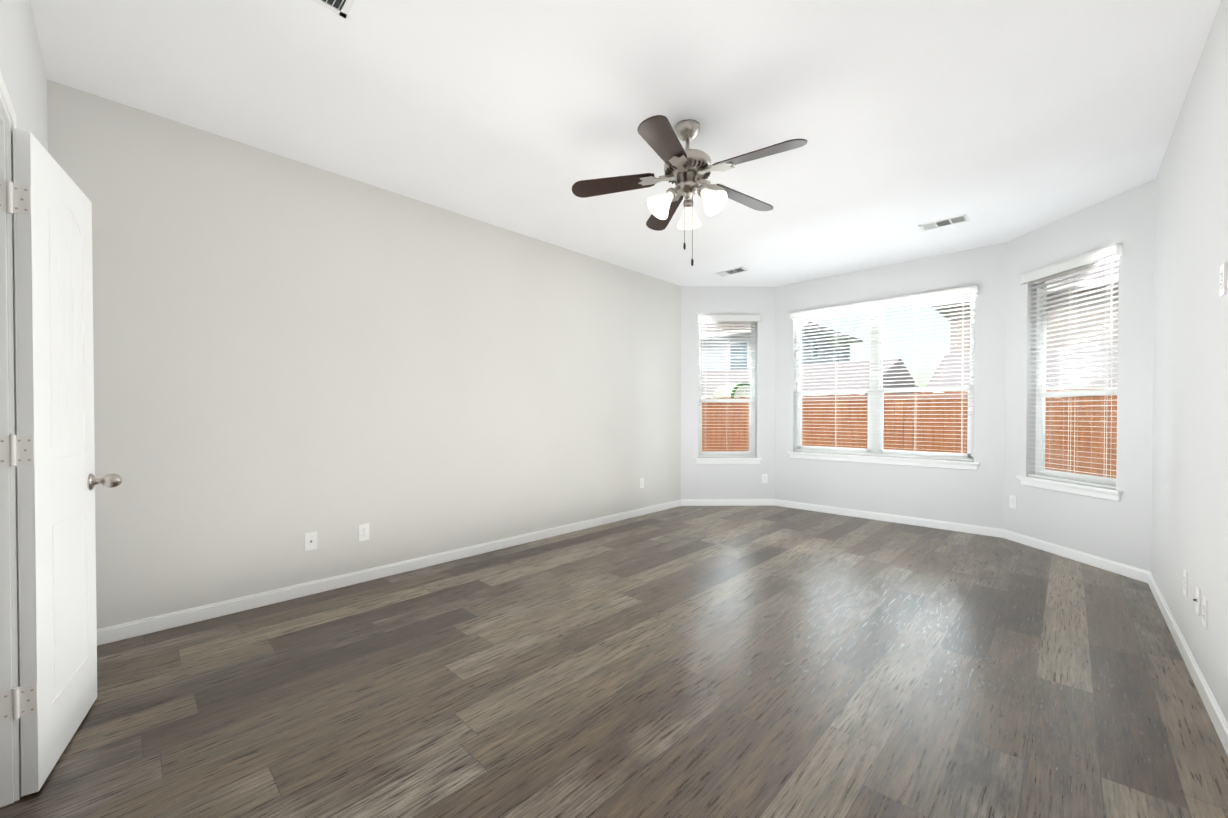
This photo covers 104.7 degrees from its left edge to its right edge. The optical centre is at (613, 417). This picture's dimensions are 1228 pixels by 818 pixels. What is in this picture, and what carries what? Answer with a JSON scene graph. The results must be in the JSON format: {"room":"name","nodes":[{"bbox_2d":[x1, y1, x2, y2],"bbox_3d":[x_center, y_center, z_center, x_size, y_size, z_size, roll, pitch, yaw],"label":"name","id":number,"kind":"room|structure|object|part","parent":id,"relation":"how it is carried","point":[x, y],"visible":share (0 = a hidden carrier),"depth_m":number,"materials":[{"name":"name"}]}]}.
{"room":"empty bedroom","nodes":[
{"label":"empty bedroom","id":0,"kind":"room"},
{"bbox_2d":[0,0,47,151],"bbox_3d":[-1.347,-0.220,0.864,3.972,2.786,0.150,1,1,44],"label":"wall","id":1,"kind":"structure","parent":0,"point":[22,70],"depth_m":1.72,"materials":[{"name":"grey paint"}]},
{"bbox_2d":[0,71,22,807],"bbox_3d":[-1.430,0.118,0.948,1.344,2.107,0.184,1,1,44],"label":"door frame","id":2,"kind":"structure","parent":1,"relation":"attached to","point":[10,761],"depth_m":1.42,"materials":[{"name":"white wood"}]},
{"bbox_2d":[5,128,96,795],"bbox_3d":[-1.972,0.139,1.681,0.049,2.030,0.610,0,1,-36],"label":"door leaf","id":3,"kind":"structure","parent":1,"relation":"in","point":[55,419],"depth_m":1.58,"materials":[{"name":"white paint"}]},
{"bbox_3d":[-1.799,0.102,1.438,0.048,1.623,0.014,0,1,-36],"label":"left door hinge leaves","id":4,"kind":"part","parent":3,"relation":"part of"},
{"bbox_2d":[88,474,121,489],"bbox_3d":[-2.117,0.256,1.896,0.215,0.066,0.096,0,1,-36],"label":"door knob","id":5,"kind":"object","parent":3,"relation":"attached to","point":[111,480],"depth_m":1.91,"materials":[{"name":"silver metal"}]},
{"bbox_2d":[47,79,680,628],"bbox_3d":[-0.994,-0.255,4.206,0.150,2.786,5.160,1,1,44],"label":"wall","id":6,"kind":"structure","parent":0,"point":[287,353],"depth_m":3.13,"materials":[{"name":"beige paint"}]},
{"bbox_2d":[305,532,316,550],"bbox_3d":[-1.969,0.804,3.081,0.016,0.115,0.070,1,1,44],"label":"outlet","id":7,"kind":"object","parent":6,"relation":"attached to","point":[310,540],"visible":1,"depth_m":3.08,"materials":[{"name":"white plastic"}]},
{"bbox_2d":[358,523,368,540],"bbox_3d":[-1.750,0.801,3.316,0.008,0.115,0.070,1,1,44],"label":"electrical outlet","id":8,"kind":"object","parent":6,"relation":"attached to","point":[363,532],"visible":1,"depth_m":3.31,"materials":[{"name":"white plastic"}]},
{"bbox_2d":[639,478,643,487],"bbox_3d":[0.320,0.753,5.469,0.008,0.115,0.070,1,1,44],"label":"electrical outlet","id":9,"kind":"object","parent":6,"relation":"attached to","point":[641,482],"visible":1,"depth_m":5.46,"materials":[{"name":"white plastic"}]},
{"bbox_2d":[97,499,1227,755],"bbox_3d":[0.787,1.108,3.099,3.975,0.083,6.018,1,1,44],"label":"baseboard","id":10,"kind":"structure","parent":6,"relation":"attached to","point":[115,633],"depth_m":3.42,"materials":[{"name":"white wood"}]},
{"bbox_2d":[0,506,1227,817],"bbox_3d":[0.788,1.180,3.100,4.272,0.060,6.312,1,1,44],"label":"floor","id":11,"kind":"structure","parent":0,"point":[732,662],"depth_m":2.00,"materials":[{"name":"brown wood"}]},
{"bbox_2d":[30,0,1220,286],"bbox_3d":[0.788,-1.696,3.070,4.272,0.120,6.312,1,1,44],"label":"ceiling","id":12,"kind":"structure","parent":0,"point":[1000,120],"depth_m":2.44,"materials":[{"name":"white paint"}]},
{"bbox_2d":[312,0,355,17],"bbox_3d":[-1.081,-1.613,1.524,0.560,0.013,0.560,1,1,44],"label":"ceiling vent","id":13,"kind":"object","parent":12,"relation":"in","point":[342,8],"visible":1,"depth_m":1.86,"materials":[{"name":"white metal"}]},
{"bbox_2d":[572,115,807,265],"bbox_3d":[0.455,-1.233,2.627,1.207,0.797,1.261,1,1,42],"label":"ceiling fan","id":14,"kind":"object","parent":12,"relation":"hanging from","point":[687,169],"visible":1,"depth_m":2.61,"materials":[{"name":"brown wood"}]},
{"bbox_3d":[0.426,-1.431,2.651,0.523,0.402,0.537,1,1,42],"label":"motor","id":15,"kind":"part","parent":14,"relation":"part of","materials":[{"name":"silver metal"}]},
{"bbox_2d":[715,267,748,276],"bbox_3d":[1.338,-1.655,5.384,0.330,0.011,0.170,1,1,44],"label":"ceiling vent","id":16,"kind":"object","parent":12,"relation":"in","point":[731,271],"visible":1,"depth_m":5.37,"materials":[{"name":"white metal"}]},
{"bbox_2d":[918,214,968,230],"bbox_3d":[2.780,-1.640,3.999,0.330,0.011,0.170,1,1,44],"label":"ceiling vent","id":17,"kind":"object","parent":12,"relation":"in","point":[945,222],"visible":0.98,"depth_m":3.99,"materials":[{"name":"white metal"}]},
{"bbox_2d":[681,286,774,498],"bbox_3d":[1.449,-0.275,6.102,1.205,2.786,0.150,0,1,-1],"label":"wall","id":18,"kind":"structure","parent":0,"point":[721,481],"depth_m":6.03,"materials":[{"name":"grey paint"}]},
{"bbox_2d":[695,315,761,463],"bbox_3d":[1.449,-0.356,6.070,0.854,1.883,0.188,0,1,-1],"label":"bay window","id":19,"kind":"structure","parent":18,"relation":"in","point":[727,457],"depth_m":6.06,"materials":[{"name":"white plastic"}]},
{"bbox_3d":[1.448,-0.389,6.138,0.498,1.715,0.498,1,1,44],"label":"glass","id":20,"kind":"part","parent":19,"relation":"part of","materials":[{"name":"clear glass"}]},
{"bbox_3d":[1.450,0.546,6.029,0.651,0.080,0.651,1,1,44],"label":"sill","id":21,"kind":"part","parent":19,"relation":"part of","materials":[{"name":"white wood"}]},
{"bbox_2d":[762,474,767,482],"bbox_3d":[1.923,0.774,6.043,0.070,0.115,0.008,0,1,-1],"label":"outlet","id":22,"kind":"object","parent":18,"relation":"attached to","point":[764,478],"visible":1,"depth_m":6.04,"materials":[{"name":"white plastic"}]},
{"bbox_2d":[775,242,1005,528],"bbox_3d":[2.922,-0.267,5.307,2.268,2.786,0.150,1,1,44],"label":"wall","id":23,"kind":"structure","parent":0,"point":[969,497],"depth_m":4.97,"materials":[{"name":"grey paint"}]},
{"bbox_2d":[787,285,979,469],"bbox_3d":[2.901,-0.393,5.284,1.904,1.792,0.188,1,1,44],"label":"bay window","id":24,"kind":"structure","parent":23,"relation":"in","point":[875,452],"depth_m":5.22,"materials":[{"name":"white plastic"}]},
{"bbox_3d":[2.884,0.463,5.275,1.904,0.080,0.124,1,1,44],"label":"sill","id":25,"kind":"part","parent":24,"relation":"part of","materials":[{"name":"white wood"}]},
{"bbox_2d":[1004,179,1155,571],"bbox_3d":[3.775,-0.252,3.867,0.150,2.786,1.205,0,1,-1],"label":"wall","id":26,"kind":"structure","parent":0,"point":[1117,531],"depth_m":3.59,"materials":[{"name":"grey paint"}]},
{"bbox_2d":[1010,495,1016,508],"bbox_3d":[3.686,0.776,4.378,0.008,0.115,0.070,0,1,-1],"label":"outlet","id":27,"kind":"object","parent":26,"relation":"attached to","point":[1013,501],"visible":1,"depth_m":4.37,"materials":[{"name":"white plastic"}]},
{"bbox_2d":[1016,244,1122,501],"bbox_3d":[3.744,-0.333,3.865,0.188,1.883,0.854,0,1,-1],"label":"bay window","id":28,"kind":"structure","parent":26,"relation":"in","point":[1069,481],"depth_m":3.87,"materials":[{"name":"white plastic"}]},
{"bbox_3d":[3.694,0.569,3.874,0.651,0.080,0.651,1,1,44],"label":"sill","id":29,"kind":"part","parent":28,"relation":"part of","materials":[{"name":"white wood"}]},
{"bbox_3d":[3.810,-0.365,3.866,0.568,1.787,0.568,1,1,44],"label":"frame","id":30,"kind":"part","parent":28,"relation":"part of","materials":[{"name":"white plastic"}]},
{"bbox_3d":[3.813,-0.365,3.866,0.498,1.715,0.498,1,1,44],"label":"glass","id":31,"kind":"part","parent":28,"relation":"part of","materials":[{"name":"clear glass"}]},
{"bbox_2d":[1151,0,1227,721],"bbox_3d":[1.979,-0.225,1.351,0.150,2.786,5.160,1,1,44],"label":"wall","id":32,"kind":"structure","parent":0,"point":[1189,526],"depth_m":2.16,"materials":[{"name":"grey paint"}]},
{"bbox_2d":[1183,569,1187,596],"bbox_3d":[2.767,0.800,2.296,0.008,0.115,0.070,1,1,44],"label":"electrical outlet","id":33,"kind":"object","parent":32,"relation":"attached to","point":[1185,583],"visible":1,"depth_m":2.28,"materials":[{"name":"white plastic"}]},
{"bbox_2d":[1193,585,1200,615],"bbox_3d":[2.549,0.798,2.075,0.016,0.115,0.070,1,1,44],"label":"electrical outlet","id":34,"kind":"object","parent":32,"relation":"attached to","point":[1198,599],"visible":0.98,"depth_m":2.05,"materials":[{"name":"white plastic"}]},
{"bbox_2d":[1202,596,1207,628],"bbox_3d":[2.449,0.805,1.964,0.008,0.115,0.070,1,1,44],"label":"electrical outlet","id":35,"kind":"object","parent":32,"relation":"attached to","point":[1205,613],"visible":1,"depth_m":1.95,"materials":[{"name":"white plastic"}]},
{"bbox_2d":[1220,262,1226,296],"bbox_3d":[2.282,-0.517,1.777,0.008,0.115,0.070,1,1,44],"label":"light switch","id":36,"kind":"object","parent":32,"relation":"attached to","point":[1223,266],"visible":1,"depth_m":1.76,"materials":[{"name":"white plastic"}]},
{"label":"outside","id":37,"kind":"structure","parent":0,"visible":0},
{"bbox_3d":[9.468,1.563,11.398,85.000,0.100,90.000,1,1,44],"label":"ground","id":38,"kind":"structure","parent":37,"visible":0},
{"bbox_2d":[713,382,748,397],"bbox_3d":[3.043,0.317,11.951,0.806,2.380,1.066,0,1,-16],"label":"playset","id":39,"kind":"object","parent":38,"relation":"on","point":[723,395],"depth_m":11.62},
{"bbox_2d":[701,320,862,371],"bbox_3d":[6.494,-2.575,27.026,12.040,7.850,7.520,1,1,44],"label":"house","id":40,"kind":"structure","parent":38,"relation":"on","point":[710,360],"depth_m":23.12,"materials":[{"name":"grey"}]},
{"bbox_2d":[701,358,923,449],"bbox_3d":[4.205,-0.289,20.228,14.050,3.420,7.430,1,1,44],"label":"house","id":41,"kind":"structure","parent":38,"relation":"on","point":[733,378],"depth_m":15.45,"materials":[{"name":"grey"}]},
{"bbox_2d":[702,389,1116,477],"bbox_3d":[2.373,0.582,6.098,30.096,1.972,6.532,1,1,44],"label":"fence","id":42,"kind":"object","parent":38,"relation":"on","point":[721,437],"depth_m":7.86,"materials":[{"name":"brown wood"}]},
{"bbox_2d":[922,343,1117,474],"bbox_3d":[13.411,-0.201,11.732,8.700,3.420,6.130,1,1,44],"label":"house","id":43,"kind":"structure","parent":38,"relation":"on","point":[936,380],"depth_m":11.75,"materials":[{"name":"brick"}]},
{"bbox_2d":[931,260,1118,353],"bbox_3d":[19.283,-2.519,16.882,11.500,7.950,11.430,1,1,44],"label":"house","id":44,"kind":"structure","parent":38,"relation":"on","point":[1052,318],"depth_m":14.62,"materials":[{"name":"brick"}]}
]}

